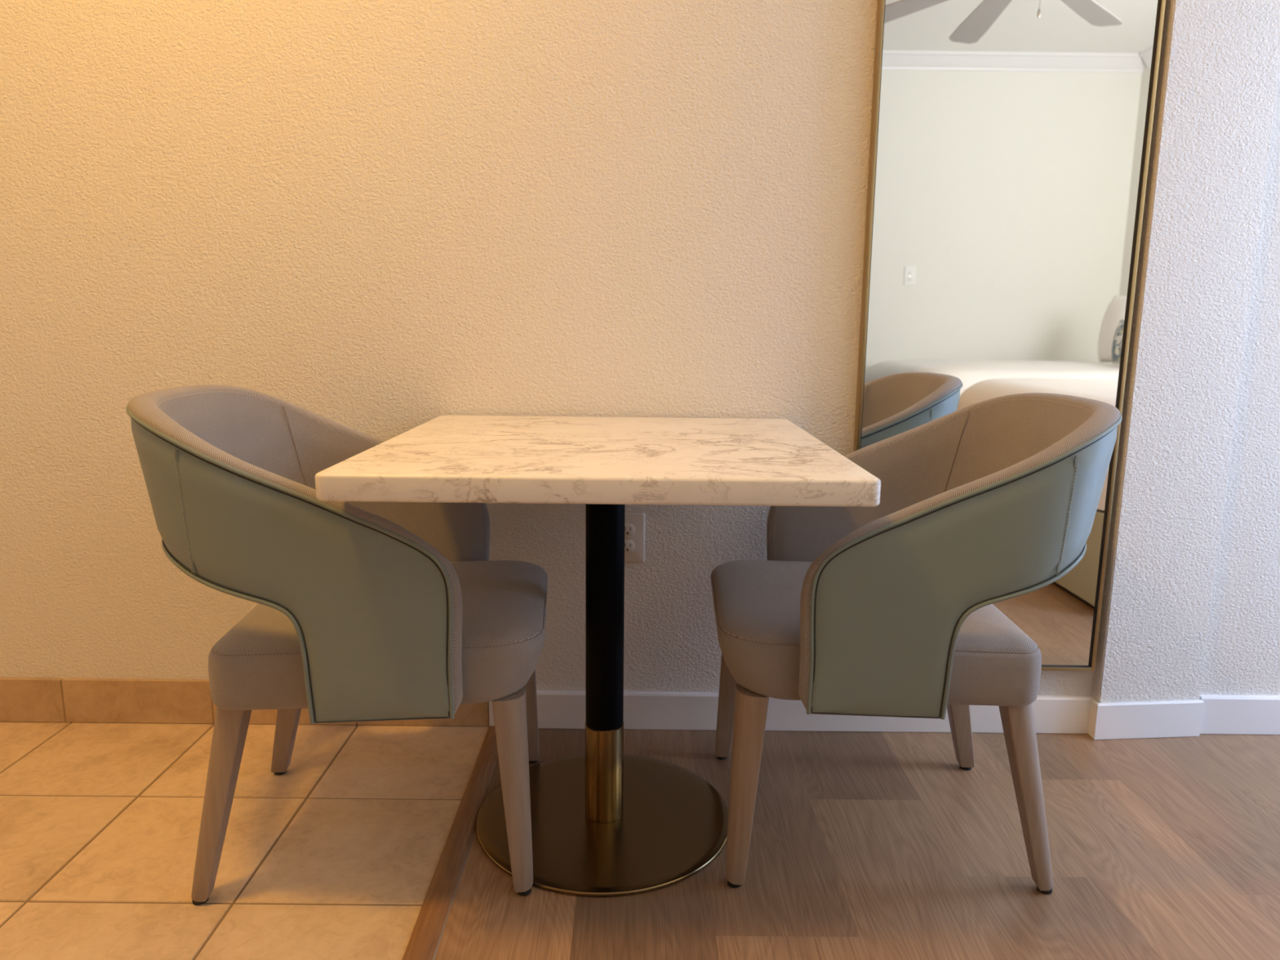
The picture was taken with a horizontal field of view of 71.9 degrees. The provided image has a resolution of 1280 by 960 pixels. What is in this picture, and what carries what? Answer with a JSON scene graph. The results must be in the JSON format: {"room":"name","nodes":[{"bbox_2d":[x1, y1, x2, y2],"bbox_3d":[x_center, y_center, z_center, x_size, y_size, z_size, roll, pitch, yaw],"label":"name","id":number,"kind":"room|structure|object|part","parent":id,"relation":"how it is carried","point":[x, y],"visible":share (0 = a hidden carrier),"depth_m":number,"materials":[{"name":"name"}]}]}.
{"room":"hotel room","nodes":[
{"label":"hotel room","id":0,"kind":"room"},
{"bbox_2d":[0,0,1279,702],"bbox_3d":[-0.097,-0.757,1.913,4.800,2.720,0.155,1,10,0],"label":"wall","id":1,"kind":"structure","parent":0,"point":[382,220],"depth_m":1.92,"materials":[{"name":"white paint"}]},
{"bbox_2d":[624,512,644,562],"bbox_3d":[-0.028,0.133,2.024,0.079,0.117,0.007,1,10,0],"label":"power outlet","id":2,"kind":"object","parent":1,"relation":"attached to","point":[634,522],"visible":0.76,"depth_m":2.02,"materials":[{"name":"beige plastic"}]},
{"bbox_2d":[624,540,635,552],"bbox_3d":[-0.029,0.152,2.025,0.034,0.028,0.002,1,10,0],"label":"socket","id":3,"kind":"object","parent":2,"relation":"attached to","point":[629,545],"depth_m":2.02,"materials":[{"name":"white plastic"}]},
{"bbox_2d":[624,524,635,535],"bbox_3d":[-0.028,0.114,2.019,0.034,0.028,0.002,1,10,0],"label":"socket","id":4,"kind":"object","parent":2,"relation":"attached to","point":[629,529],"depth_m":2.02,"materials":[{"name":"white plastic"}]},
{"bbox_2d":[0,677,1279,739],"bbox_3d":[-0.101,0.538,2.080,4.618,0.109,0.050,1,10,0],"label":"baseboard","id":5,"kind":"structure","parent":1,"relation":"attached to","point":[565,709],"depth_m":2.09,"materials":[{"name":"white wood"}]},
{"bbox_2d":[853,0,1165,671],"bbox_3d":[0.776,-0.380,1.921,0.582,1.666,0.026,1,10,0],"label":"wall mirror","id":6,"kind":"object","parent":1,"relation":"attached to","point":[1011,140],"visible":0.54,"depth_m":1.88,"materials":[{"name":"gold metal"}]},
{"bbox_2d":[0,721,1279,959],"bbox_3d":[0.447,1.018,0.010,5.915,0.102,4.524,1,10,0],"label":"floor","id":7,"kind":"structure","parent":0,"point":[864,845],"depth_m":1.60,"materials":[{"name":"brown wood"}]},
{"bbox_2d":[125,385,547,905],"bbox_3d":[-0.504,0.250,1.616,0.663,0.828,0.572,0,10,-5],"label":"dining chair","id":8,"kind":"object","parent":7,"relation":"on","point":[364,611],"visible":0.98,"depth_m":1.35,"materials":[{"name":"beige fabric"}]},
{"bbox_3d":[-0.684,0.520,1.445,0.112,0.337,0.056,0,10,-5],"label":"leg","id":9,"kind":"part","parent":8,"relation":"part of","materials":[{"name":"brown wood"}]},
{"bbox_3d":[-0.720,0.450,1.836,0.112,0.337,0.056,0,10,-5],"label":"leg","id":10,"kind":"part","parent":8,"relation":"part of","materials":[{"name":"brown wood"}]},
{"bbox_3d":[-0.570,0.090,1.582,0.518,0.472,0.571,0,10,-5],"label":"panel","id":11,"kind":"part","parent":8,"relation":"part of","materials":[{"name":"green leather"}]},
{"bbox_3d":[-0.437,0.259,1.624,0.527,0.125,0.491,0,10,-5],"label":"seat","id":12,"kind":"part","parent":8,"relation":"part of","materials":[{"name":"beige fabric"}]},
{"bbox_3d":[-0.211,0.519,1.476,0.062,0.337,0.062,0,10,-5],"label":"leg","id":13,"kind":"part","parent":8,"relation":"part of","materials":[{"name":"brown wood"}]},
{"bbox_3d":[-0.248,0.446,1.888,0.062,0.337,0.062,0,10,-5],"label":"leg","id":14,"kind":"part","parent":8,"relation":"part of","materials":[{"name":"brown wood"}]},
{"bbox_2d":[402,725,497,959],"bbox_3d":[-0.335,0.960,-0.018,0.046,0.007,4.290,1,10,0],"label":"trim","id":15,"kind":"structure","parent":7,"relation":"on","point":[424,937],"depth_m":1.57,"materials":[{"name":"brown wood"}]},
{"bbox_2d":[431,833,474,959],"bbox_3d":[-0.312,0.781,1.012,0.003,0.003,1.320,1,10,0],"label":"trim","id":16,"kind":"structure","parent":7,"relation":"on","point":[444,924],"depth_m":1.47,"materials":[{"name":"brown wood"}]},
{"bbox_2d":[315,415,880,897],"bbox_3d":[-0.061,0.294,1.647,0.774,0.744,0.784,1,10,0],"label":"dining table","id":17,"kind":"object","parent":7,"relation":"on","point":[606,821],"visible":0.91,"depth_m":1.57,"materials":[{"name":"white stone"}]},
{"bbox_3d":[-0.070,0.653,1.723,0.493,0.010,0.493,1,10,0],"label":"plate","id":18,"kind":"part","parent":17,"relation":"part of","materials":[{"name":"brown metal"}]},
{"bbox_2d":[710,392,1122,893],"bbox_3d":[0.470,0.255,1.661,0.663,0.828,0.572,1,10,2],"label":"dining chair","id":19,"kind":"object","parent":7,"relation":"on","point":[886,609],"visible":0.97,"depth_m":1.41,"materials":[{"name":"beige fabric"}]},
{"bbox_3d":[0.199,0.447,1.920,0.062,0.337,0.062,1,10,2],"label":"leg","id":20,"kind":"part","parent":19,"relation":"part of","materials":[{"name":"brown wood"}]},
{"bbox_3d":[0.181,0.520,1.507,0.062,0.337,0.062,1,10,2],"label":"leg","id":21,"kind":"part","parent":19,"relation":"part of","materials":[{"name":"brown wood"}]},
{"bbox_3d":[0.402,0.263,1.665,0.527,0.125,0.491,1,10,2],"label":"seat","id":22,"kind":"part","parent":19,"relation":"part of","materials":[{"name":"beige fabric"}]},
{"bbox_3d":[0.672,0.458,1.891,0.112,0.337,0.056,1,10,2],"label":"leg","id":23,"kind":"part","parent":19,"relation":"part of","materials":[{"name":"brown wood"}]},
{"bbox_3d":[0.539,0.096,1.629,0.518,0.472,0.571,1,10,2],"label":"panel","id":24,"kind":"part","parent":19,"relation":"part of","materials":[{"name":"green leather"}]},
{"bbox_3d":[0.655,0.527,1.498,0.112,0.337,0.056,1,10,2],"label":"leg","id":25,"kind":"part","parent":19,"relation":"part of","materials":[{"name":"brown wood"}]}
]}

